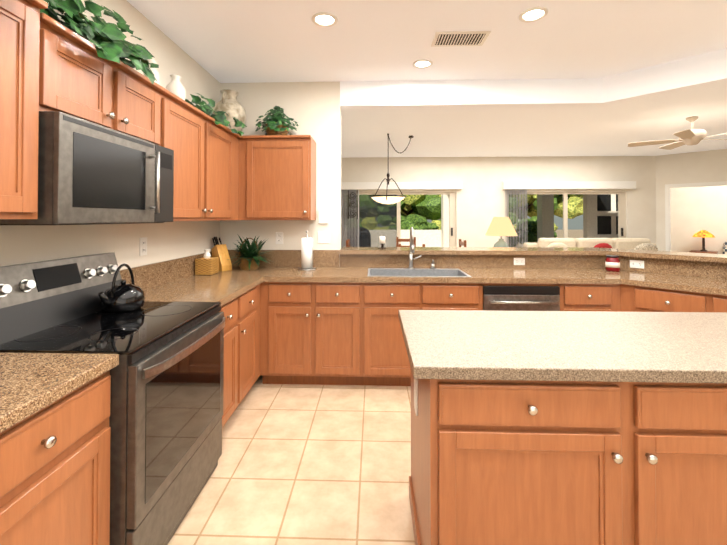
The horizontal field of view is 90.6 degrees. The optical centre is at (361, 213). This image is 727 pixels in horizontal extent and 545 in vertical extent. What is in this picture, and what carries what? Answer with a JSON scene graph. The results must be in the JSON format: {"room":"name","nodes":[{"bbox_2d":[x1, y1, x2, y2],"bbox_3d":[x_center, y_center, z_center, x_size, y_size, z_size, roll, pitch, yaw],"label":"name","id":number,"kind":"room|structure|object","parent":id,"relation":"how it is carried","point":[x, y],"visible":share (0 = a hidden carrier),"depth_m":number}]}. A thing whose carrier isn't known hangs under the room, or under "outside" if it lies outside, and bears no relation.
{"room":"kitchen","nodes":[
{"label":"kitchen","id":0,"kind":"room"},
{"bbox_2d":[0,0,219,269],"bbox_3d":[-1.489,-0.016,3.670,0.150,2.900,10.950,0,-1,2],"label":"wall","id":1,"kind":"structure","parent":0,"point":[24,244],"depth_m":2.33},
{"bbox_2d":[0,0,51,218],"bbox_3d":[-1.323,-0.371,1.006,0.354,0.775,0.574,0,-1,2],"label":"upper cabinet","id":2,"kind":"object","parent":1,"relation":"attached to","point":[25,32],"depth_m":1.21},
{"bbox_2d":[40,0,246,135],"bbox_3d":[-1.214,-0.912,1.504,0.488,0.565,3.313,0,-1,2],"label":"ivy plant","id":3,"kind":"object","parent":2,"relation":"on","point":[109,41],"visible":0.54,"depth_m":1.62},
{"bbox_2d":[52,18,167,147],"bbox_3d":[-1.316,-0.548,1.685,0.325,0.352,0.760,0,-1,2],"label":"upper cabinet","id":4,"kind":"object","parent":1,"relation":"attached to","point":[87,86],"depth_m":1.61},
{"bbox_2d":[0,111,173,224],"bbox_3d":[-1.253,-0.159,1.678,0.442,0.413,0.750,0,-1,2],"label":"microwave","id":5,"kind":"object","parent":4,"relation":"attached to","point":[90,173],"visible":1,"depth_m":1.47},
{"bbox_2d":[139,237,146,255],"bbox_3d":[-1.451,0.218,2.390,0.009,0.120,0.075,0,-1,2],"label":"electrical outlet plate","id":6,"kind":"object","parent":1,"relation":"attached to","point":[143,241],"depth_m":2.38},
{"bbox_2d":[119,252,211,289],"bbox_3d":[-1.430,0.431,2.818,0.017,0.165,1.512,0,-1,2],"label":"backsplash","id":7,"kind":"structure","parent":1,"relation":"attached to","point":[154,274],"depth_m":2.57},
{"bbox_2d":[168,91,235,220],"bbox_3d":[-1.286,-0.331,2.592,0.325,0.764,1.060,0,-1,2],"label":"upper cabinet","id":8,"kind":"object","parent":1,"relation":"attached to","point":[221,171],"depth_m":2.51},
{"bbox_2d":[144,59,159,83],"bbox_3d":[-1.292,-0.834,2.208,0.100,0.230,0.158,0,-1,2],"label":"figurine","id":9,"kind":"object","parent":8,"relation":"on","point":[155,73],"visible":0.33,"depth_m":2.19},
{"bbox_2d":[166,74,185,99],"bbox_3d":[-1.283,-0.831,2.478,0.130,0.230,0.128,0,-1,2],"label":"vase","id":10,"kind":"object","parent":8,"relation":"on","point":[175,86],"visible":0.58,"depth_m":2.44},
{"bbox_2d":[514,258,524,264],"bbox_3d":[1.511,0.460,3.456,0.105,0.070,0.009,0,-1,2],"label":"electrical outlet plate","id":11,"kind":"object","parent":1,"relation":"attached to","point":[517,261],"depth_m":3.45},
{"bbox_2d":[220,81,340,249],"bbox_3d":[-0.815,-0.016,3.638,1.200,2.900,0.150,0,-1,2],"label":"wall","id":12,"kind":"structure","parent":0,"point":[313,109],"depth_m":3.56},
{"bbox_2d":[236,133,315,219],"bbox_3d":[-0.788,-0.321,3.403,0.660,0.764,0.325,0,-1,2],"label":"upper cabinet","id":13,"kind":"object","parent":12,"relation":"attached to","point":[276,174],"depth_m":3.25},
{"bbox_2d":[212,89,245,130],"bbox_3d":[-1.239,-0.919,3.368,0.300,0.430,0.313,0,-1,2],"label":"urn","id":14,"kind":"object","parent":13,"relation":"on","point":[230,105],"visible":0.69,"depth_m":3.27},
{"bbox_2d":[255,106,297,134],"bbox_3d":[-0.803,-0.865,3.377,0.408,0.322,0.346,0,-1,2],"label":"potted plant","id":15,"kind":"object","parent":13,"relation":"on","point":[274,124],"visible":0.9,"depth_m":3.31},
{"bbox_2d":[276,232,282,243],"bbox_3d":[-0.817,0.243,3.555,0.075,0.120,0.009,0,-1,2],"label":"electrical outlet plate","id":16,"kind":"object","parent":12,"relation":"attached to","point":[279,235],"depth_m":3.55},
{"bbox_2d":[228,250,338,265],"bbox_3d":[-0.809,0.440,3.545,1.177,0.165,0.017,0,-1,2],"label":"backsplash","id":17,"kind":"structure","parent":12,"relation":"attached to","point":[280,257],"depth_m":3.53},
{"bbox_2d":[318,209,327,223],"bbox_3d":[-0.380,0.028,3.535,0.095,0.140,0.026,0,-1,2],"label":"electrical outlet plate","id":18,"kind":"object","parent":12,"relation":"attached to","point":[322,213],"depth_m":3.52},
{"bbox_2d":[318,231,329,242],"bbox_3d":[-0.378,0.233,3.541,0.120,0.120,0.009,0,-1,2],"label":"electrical outlet plate","id":19,"kind":"object","parent":12,"relation":"attached to","point":[323,236],"depth_m":3.54},
{"bbox_2d":[168,375,414,544],"bbox_3d":[3.390,1.504,5.218,15.500,0.100,15.000,0,-1,2],"label":"floor","id":20,"kind":"structure","parent":0,"point":[302,464],"depth_m":1.96},
{"bbox_2d":[0,372,110,544],"bbox_3d":[-1.190,0.963,0.679,0.602,0.870,1.194,0,-1,2],"label":"base cabinet","id":21,"kind":"object","parent":20,"relation":"on","point":[55,433],"depth_m":1.06},
{"bbox_2d":[0,352,118,435],"bbox_3d":[-1.209,0.501,0.162,0.632,0.041,2.240,0,-1,2],"label":"countertop","id":22,"kind":"structure","parent":21,"relation":"on","point":[30,383],"depth_m":1.09},
{"bbox_2d":[0,252,224,544],"bbox_3d":[-1.094,0.813,1.661,0.726,1.192,0.760,0,-1,2],"label":"range","id":23,"kind":"object","parent":20,"relation":"on","point":[167,397],"visible":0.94,"depth_m":1.50},
{"bbox_2d":[98,263,144,312],"bbox_3d":[-1.238,0.377,1.833,0.194,0.237,0.260,0,-1,2],"label":"kettle","id":24,"kind":"object","parent":23,"relation":"on","point":[123,296],"visible":1,"depth_m":1.80},
{"bbox_2d":[219,294,246,427],"bbox_3d":[-1.138,0.983,2.282,0.602,0.870,0.474,0,-1,2],"label":"base cabinet","id":25,"kind":"object","parent":20,"relation":"on","point":[235,313],"depth_m":2.37},
{"bbox_2d":[247,286,258,392],"bbox_3d":[-1.127,0.987,2.608,0.602,0.870,0.474,0,-1,2],"label":"base cabinet","id":26,"kind":"object","parent":20,"relation":"on","point":[252,295],"depth_m":2.74},
{"bbox_2d":[259,282,322,384],"bbox_3d":[-0.571,0.994,3.222,0.514,0.870,0.601,0,-1,2],"label":"base cabinet","id":27,"kind":"object","parent":20,"relation":"on","point":[290,313],"depth_m":2.93},
{"bbox_2d":[143,266,726,311],"bbox_3d":[1.061,0.531,2.632,5.008,0.041,1.718,0,-1,2],"label":"countertop","id":28,"kind":"structure","parent":27,"relation":"on","point":[708,288],"depth_m":2.87},
{"bbox_2d":[195,249,218,274],"bbox_3d":[-1.328,0.408,3.084,0.140,0.215,0.150,0,-1,2],"label":"tissue box","id":29,"kind":"object","parent":28,"relation":"on","point":[206,264],"visible":0.96,"depth_m":3.01},
{"bbox_2d":[211,237,231,270],"bbox_3d":[-1.310,0.367,3.325,0.216,0.304,0.100,-1,-1,37],"label":"knife block","id":30,"kind":"object","parent":28,"relation":"on","point":[220,251],"visible":0.96,"depth_m":3.29},
{"bbox_2d":[230,235,274,269],"bbox_3d":[-1.032,0.357,3.352,0.432,0.324,0.403,0,-1,2],"label":"potted plant","id":31,"kind":"object","parent":28,"relation":"on","point":[249,259],"visible":1,"depth_m":3.30},
{"bbox_2d":[298,230,315,270],"bbox_3d":[-0.511,0.337,3.334,0.164,0.364,0.164,0,-1,2],"label":"paper towel","id":32,"kind":"object","parent":28,"relation":"on","point":[306,253],"visible":1,"depth_m":3.29},
{"bbox_2d":[408,227,421,268],"bbox_3d":[0.494,0.320,3.297,0.129,0.396,0.211,0,-1,2],"label":"faucet","id":33,"kind":"object","parent":28,"relation":"on","point":[411,258],"visible":1,"depth_m":3.36},
{"bbox_2d":[368,268,470,276],"bbox_3d":[0.476,0.617,3.170,0.848,0.202,0.463,0,-1,2],"label":"sink","id":34,"kind":"object","parent":28,"relation":"in","point":[394,272],"visible":0.19,"depth_m":3.34},
{"bbox_2d":[605,255,619,271],"bbox_3d":[2.275,0.450,3.267,0.110,0.136,0.108,0,-1,2],"label":"candle jar","id":35,"kind":"object","parent":28,"relation":"on","point":[612,262],"visible":1,"depth_m":3.23},
{"bbox_2d":[323,270,370,384],"bbox_3d":[-0.190,0.994,3.209,0.543,0.870,0.601,0,-1,2],"label":"base cabinet","id":36,"kind":"object","parent":20,"relation":"on","point":[332,319],"depth_m":2.92},
{"bbox_2d":[346,239,349,246],"bbox_3d":[-0.073,0.969,6.438,0.440,1.000,0.440,0,-1,2],"label":"dining chair","id":37,"kind":"object","parent":20,"relation":"on","point":[347,242],"visible":0.1,"depth_m":6.37},
{"bbox_2d":[396,237,415,246],"bbox_3d":[0.905,0.979,7.257,0.440,1.000,0.440,0,-1,2],"label":"dining chair","id":38,"kind":"object","parent":20,"relation":"on","point":[402,240],"visible":0.15,"depth_m":7.43},
{"bbox_2d":[459,239,465,246],"bbox_3d":[1.630,0.969,6.483,0.440,1.000,0.440,0,-1,2],"label":"dining chair","id":39,"kind":"object","parent":20,"relation":"on","point":[462,243],"visible":0.12,"depth_m":6.42},
{"bbox_2d":[483,286,559,310],"bbox_3d":[1.280,1.006,3.131,0.596,0.843,0.641,0,-1,2],"label":"dishwasher","id":40,"kind":"object","parent":20,"relation":"on","point":[521,298],"visible":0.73,"depth_m":2.86},
{"bbox_2d":[409,374,726,544],"bbox_3d":[1.180,0.972,1.451,1.911,0.870,0.688,0,-1,2],"label":"kitchen island","id":41,"kind":"object","parent":20,"relation":"on","point":[568,428],"depth_m":1.17},
{"bbox_2d":[398,310,726,381],"bbox_3d":[1.187,0.517,1.487,2.019,0.040,0.726,0,-1,2],"label":"island countertop","id":42,"kind":"structure","parent":41,"relation":"on","point":[480,343],"depth_m":1.37},
{"bbox_2d":[523,238,655,248],"bbox_3d":[5.097,1.010,7.735,2.850,0.950,0.970,0,-1,2],"label":"sofa","id":43,"kind":"object","parent":20,"relation":"on","point":[624,243],"visible":0.23,"depth_m":7.84},
{"bbox_2d":[547,242,566,246],"bbox_3d":[4.171,0.799,7.703,0.493,0.372,0.184,0,-1,2],"label":"pillow","id":44,"kind":"object","parent":43,"relation":"on","point":[558,244],"visible":0.35,"depth_m":7.63},
{"bbox_2d":[593,243,611,247],"bbox_3d":[5.120,0.799,7.672,0.429,0.356,0.176,0,-1,2],"label":"pillow","id":45,"kind":"object","parent":43,"relation":"on","point":[603,245],"visible":0.4,"depth_m":7.60},
{"bbox_2d":[634,243,657,250],"bbox_3d":[6.020,0.799,7.643,0.493,0.350,0.179,0,-1,2],"label":"patterned pillow","id":46,"kind":"object","parent":43,"relation":"on","point":[646,246],"visible":0.5,"depth_m":7.57},
{"bbox_2d":[558,286,622,311],"bbox_3d":[1.822,0.993,3.144,0.482,0.870,0.601,0,-1,2],"label":"base cabinet","id":47,"kind":"object","parent":20,"relation":"on","point":[572,298],"depth_m":2.85},
{"bbox_2d":[623,286,638,311],"bbox_3d":[2.290,0.991,2.995,0.463,0.870,0.529,0,-1,2],"label":"base cabinet","id":48,"kind":"object","parent":20,"relation":"on","point":[630,295],"depth_m":2.81},
{"bbox_2d":[639,290,706,311],"bbox_3d":[2.464,0.989,2.809,0.718,0.870,0.782,0,-1,2],"label":"base cabinet","id":49,"kind":"object","parent":20,"relation":"on","point":[647,302],"depth_m":2.66},
{"bbox_2d":[689,250,717,253],"bbox_3d":[9.656,1.290,10.168,0.560,0.450,0.560,1,-1,-43],"label":"table","id":50,"kind":"object","parent":20,"relation":"on","point":[699,251],"visible":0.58,"depth_m":10.11},
{"bbox_2d":[692,230,714,251],"bbox_3d":[9.656,0.764,10.175,0.480,0.600,0.480,0,-1,2],"label":"lamp","id":51,"kind":"object","parent":50,"relation":"on","point":[703,234],"visible":1,"depth_m":10.11},
{"bbox_2d":[707,310,722,311],"bbox_3d":[2.731,0.985,2.491,0.786,0.870,0.786,0,-1,2],"label":"base cabinet","id":52,"kind":"object","parent":20,"relation":"on","point":[707,310],"depth_m":2.45},
{"bbox_2d":[722,242,726,253],"bbox_3d":[10.638,1.081,9.049,0.920,0.840,2.200,1,-1,-43],"label":"sofa","id":53,"kind":"object","parent":20,"relation":"on","point":[724,249],"visible":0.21,"depth_m":9.55},
{"bbox_3d":[2.062,1.080,5.327,1.200,0.750,0.400,0,-1,2],"label":"console table","id":54,"kind":"object","parent":20,"relation":"on","visible":0},
{"bbox_2d":[485,217,516,246],"bbox_3d":[2.062,0.377,5.336,0.450,0.655,0.450,0,-1,2],"label":"table lamp","id":55,"kind":"object","parent":54,"relation":"on","point":[501,226],"visible":0.62,"depth_m":5.22},
{"bbox_2d":[127,0,726,82],"bbox_3d":[1.008,-1.421,0.825,5.027,0.160,5.390,0,-1,2],"label":"ceiling","id":56,"kind":"structure","parent":0,"point":[237,41],"depth_m":2.68},
{"bbox_2d":[311,12,337,26],"bbox_3d":[-0.254,-1.316,2.445,0.180,0.010,0.180,0,-1,2],"label":"recessed light","id":57,"kind":"object","parent":56,"relation":"in","point":[324,19],"visible":1,"depth_m":2.44},
{"bbox_2d":[412,59,432,68],"bbox_3d":[0.530,-1.307,3.145,0.180,0.010,0.180,0,-1,2],"label":"recessed light","id":58,"kind":"object","parent":56,"relation":"in","point":[422,63],"visible":0.98,"depth_m":3.14},
{"bbox_2d":[431,31,490,46],"bbox_3d":[0.736,-1.312,2.708,0.400,0.012,0.220,0,-1,2],"label":"ceiling vent","id":59,"kind":"object","parent":56,"relation":"in","point":[457,38],"visible":1,"depth_m":2.69},
{"bbox_2d":[519,6,548,22],"bbox_3d":[1.135,-1.317,2.385,0.180,0.010,0.180,0,-1,2],"label":"recessed light","id":60,"kind":"object","parent":56,"relation":"in","point":[532,14],"visible":0.98,"depth_m":2.38},
{"bbox_2d":[341,156,656,246],"bbox_3d":[2.900,0.050,8.930,8.580,2.900,0.150,0,-1,2],"label":"wall","id":61,"kind":"structure","parent":0,"point":[480,200],"depth_m":8.85},
{"bbox_2d":[343,192,455,246],"bbox_3d":[0.915,0.485,8.974,2.830,2.030,0.080,0,-1,2],"label":"sliding window","id":62,"kind":"structure","parent":61,"relation":"in","point":[452,219],"depth_m":8.95},
{"bbox_2d":[341,190,358,247],"bbox_3d":[-0.319,0.434,8.890,0.488,2.050,0.086,0,-1,2],"label":"blinds","id":63,"kind":"object","parent":62,"relation":"attached to","point":[343,225],"visible":0.52,"depth_m":8.89},
{"bbox_2d":[347,195,396,246],"bbox_3d":[0.215,0.479,9.043,1.315,1.905,0.003,0,-1,2],"label":"screen","id":64,"kind":"object","parent":62,"relation":"attached to","point":[373,217],"visible":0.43,"depth_m":9.04},
{"bbox_2d":[341,182,462,189],"bbox_3d":[0.911,-0.681,8.863,3.070,0.180,0.129,0,-1,2],"label":"valance","id":65,"kind":"object","parent":61,"relation":"attached to","point":[405,185],"visible":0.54,"depth_m":8.80},
{"bbox_2d":[348,190,357,218],"bbox_3d":[-0.227,-0.217,8.790,0.235,0.710,0.014,0,-1,2],"label":"scroll","id":66,"kind":"object","parent":65,"relation":"hanging from","point":[353,204],"visible":1,"depth_m":8.79},
{"bbox_2d":[505,189,526,246],"bbox_3d":[3.757,0.433,8.757,0.524,2.050,0.086,0,-1,2],"label":"vertical blinds","id":67,"kind":"object","parent":61,"relation":"attached to","point":[517,211],"visible":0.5,"depth_m":8.74},
{"bbox_2d":[508,192,625,244],"bbox_3d":[5.003,0.484,8.841,2.890,2.030,0.080,0,-1,2],"label":"slider","id":68,"kind":"object","parent":61,"relation":"in","point":[621,214],"visible":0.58,"depth_m":8.82},
{"bbox_2d":[502,181,635,189],"bbox_3d":[4.999,-0.683,8.730,3.130,0.180,0.129,0,-1,2],"label":"valance","id":69,"kind":"object","parent":61,"relation":"attached to","point":[578,185],"visible":1,"depth_m":8.66},
{"bbox_2d":[340,48,726,109],"bbox_3d":[1.730,-1.275,2.927,3.933,0.400,1.437,0,-1,2],"label":"ceiling soffit","id":70,"kind":"structure","parent":0,"point":[708,69],"depth_m":3.50},
{"bbox_2d":[341,83,726,157],"bbox_3d":[4.755,-1.519,3.410,12.650,0.100,11.100,0,-1,2],"label":"ceiling","id":71,"kind":"structure","parent":0,"point":[613,130],"depth_m":6.14},
{"bbox_2d":[370,134,413,203],"bbox_3d":[0.545,-0.799,6.432,0.792,1.265,0.653,0,-1,2],"label":"pendant lamp","id":72,"kind":"object","parent":71,"relation":"hanging from","point":[387,199],"visible":1,"depth_m":6.31},
{"bbox_2d":[628,116,726,149],"bbox_3d":[4.997,-1.234,5.416,1.481,0.420,1.515,0,-1,2],"label":"ceiling fan","id":73,"kind":"object","parent":71,"relation":"hanging from","point":[691,136],"visible":1,"depth_m":5.37},
{"bbox_2d":[630,260,643,268],"bbox_3d":[2.480,0.457,3.248,0.009,0.070,0.105,1,-1,-43],"label":"electrical outlet plate","id":74,"kind":"object","parent":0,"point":[633,263],"depth_m":3.25},
{"bbox_2d":[656,149,726,250],"bbox_3d":[8.399,0.031,7.444,0.120,2.900,3.600,1,-1,-43],"label":"wall","id":75,"kind":"structure","parent":0,"point":[698,167],"depth_m":8.37},
{"bbox_2d":[665,181,726,250],"bbox_3d":[7.912,0.392,7.949,0.135,2.190,1.850,1,-1,-43],"label":"door frame","id":76,"kind":"structure","parent":75,"relation":"attached to","point":[668,218],"depth_m":8.54},
{"bbox_2d":[670,185,726,253],"bbox_3d":[9.745,0.044,8.499,3.275,2.900,4.500,1,-1,-43],"label":"wall","id":77,"kind":"structure","parent":0,"point":[693,210],"depth_m":10.58},
{"bbox_3d":[1.719,0.905,2.885,3.912,1.040,1.407,0,-1,2],"label":"wall","id":78,"kind":"structure","parent":0,"visible":0},
{"bbox_2d":[339,247,726,262],"bbox_3d":[1.785,0.365,2.969,4.039,0.039,1.649,0,-1,2],"label":"bar","id":79,"kind":"object","parent":78,"relation":"on","point":[705,257],"visible":1,"depth_m":3.42},
{"bbox_2d":[379,236,385,248],"bbox_3d":[0.206,0.292,3.646,0.068,0.122,0.070,0,-1,2],"label":"candle","id":80,"kind":"object","parent":79,"relation":"on","point":[382,240],"visible":1,"depth_m":3.62},
{"label":"outside","id":81,"kind":"structure","parent":0,"visible":0},
{"bbox_2d":[514,230,582,246],"bbox_3d":[4.415,1.799,28.996,50.000,0.060,31.400,0,-1,2],"label":"yard","id":82,"kind":"structure","parent":81,"point":[574,234],"depth_m":30.89},
{"bbox_2d":[347,230,440,246],"bbox_3d":[0.809,1.082,13.523,7.800,0.950,0.180,0,-1,2],"label":"wall","id":83,"kind":"structure","parent":82,"relation":"on","point":[429,238],"depth_m":13.39},
{"bbox_2d":[347,195,440,229],"label":"garden plants","id":84,"kind":"object","parent":82,"relation":"on","point":[417,211],"depth_m":15.67},
{"bbox_2d":[508,194,536,246],"label":"garden plants","id":85,"kind":"object","parent":82,"relation":"on","point":[531,229],"depth_m":15.57},
{"bbox_2d":[554,194,562,237],"label":"garden plants","id":86,"kind":"object","parent":82,"relation":"on","point":[558,198],"depth_m":18.35},
{"bbox_2d":[568,194,582,218],"label":"garden plants","id":87,"kind":"object","parent":82,"relation":"on","point":[575,201],"depth_m":18.12},
{"bbox_3d":[4.332,1.559,11.115,17.000,0.055,4.350,0,-1,2],"label":"patio","id":88,"kind":"object","parent":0,"visible":0},
{"bbox_2d":[347,228,370,246],"bbox_3d":[-0.093,0.958,10.406,0.700,1.120,0.612,0,-1,2],"label":"chair","id":89,"kind":"object","parent":88,"relation":"on","point":[363,241],"depth_m":10.14},
{"bbox_2d":[441,194,553,246],"bbox_3d":[4.729,0.126,11.025,4.000,2.800,4.140,0,-1,2],"label":"patio cover","id":90,"kind":"object","parent":88,"relation":"on","point":[545,215],"visible":0.14,"depth_m":12.74},
{"bbox_2d":[583,194,617,238],"bbox_3d":[7.751,-0.076,10.894,1.950,3.200,0.210,0,-1,2],"label":"house","id":91,"kind":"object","parent":88,"relation":"on","point":[600,215],"visible":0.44,"depth_m":10.81}
]}

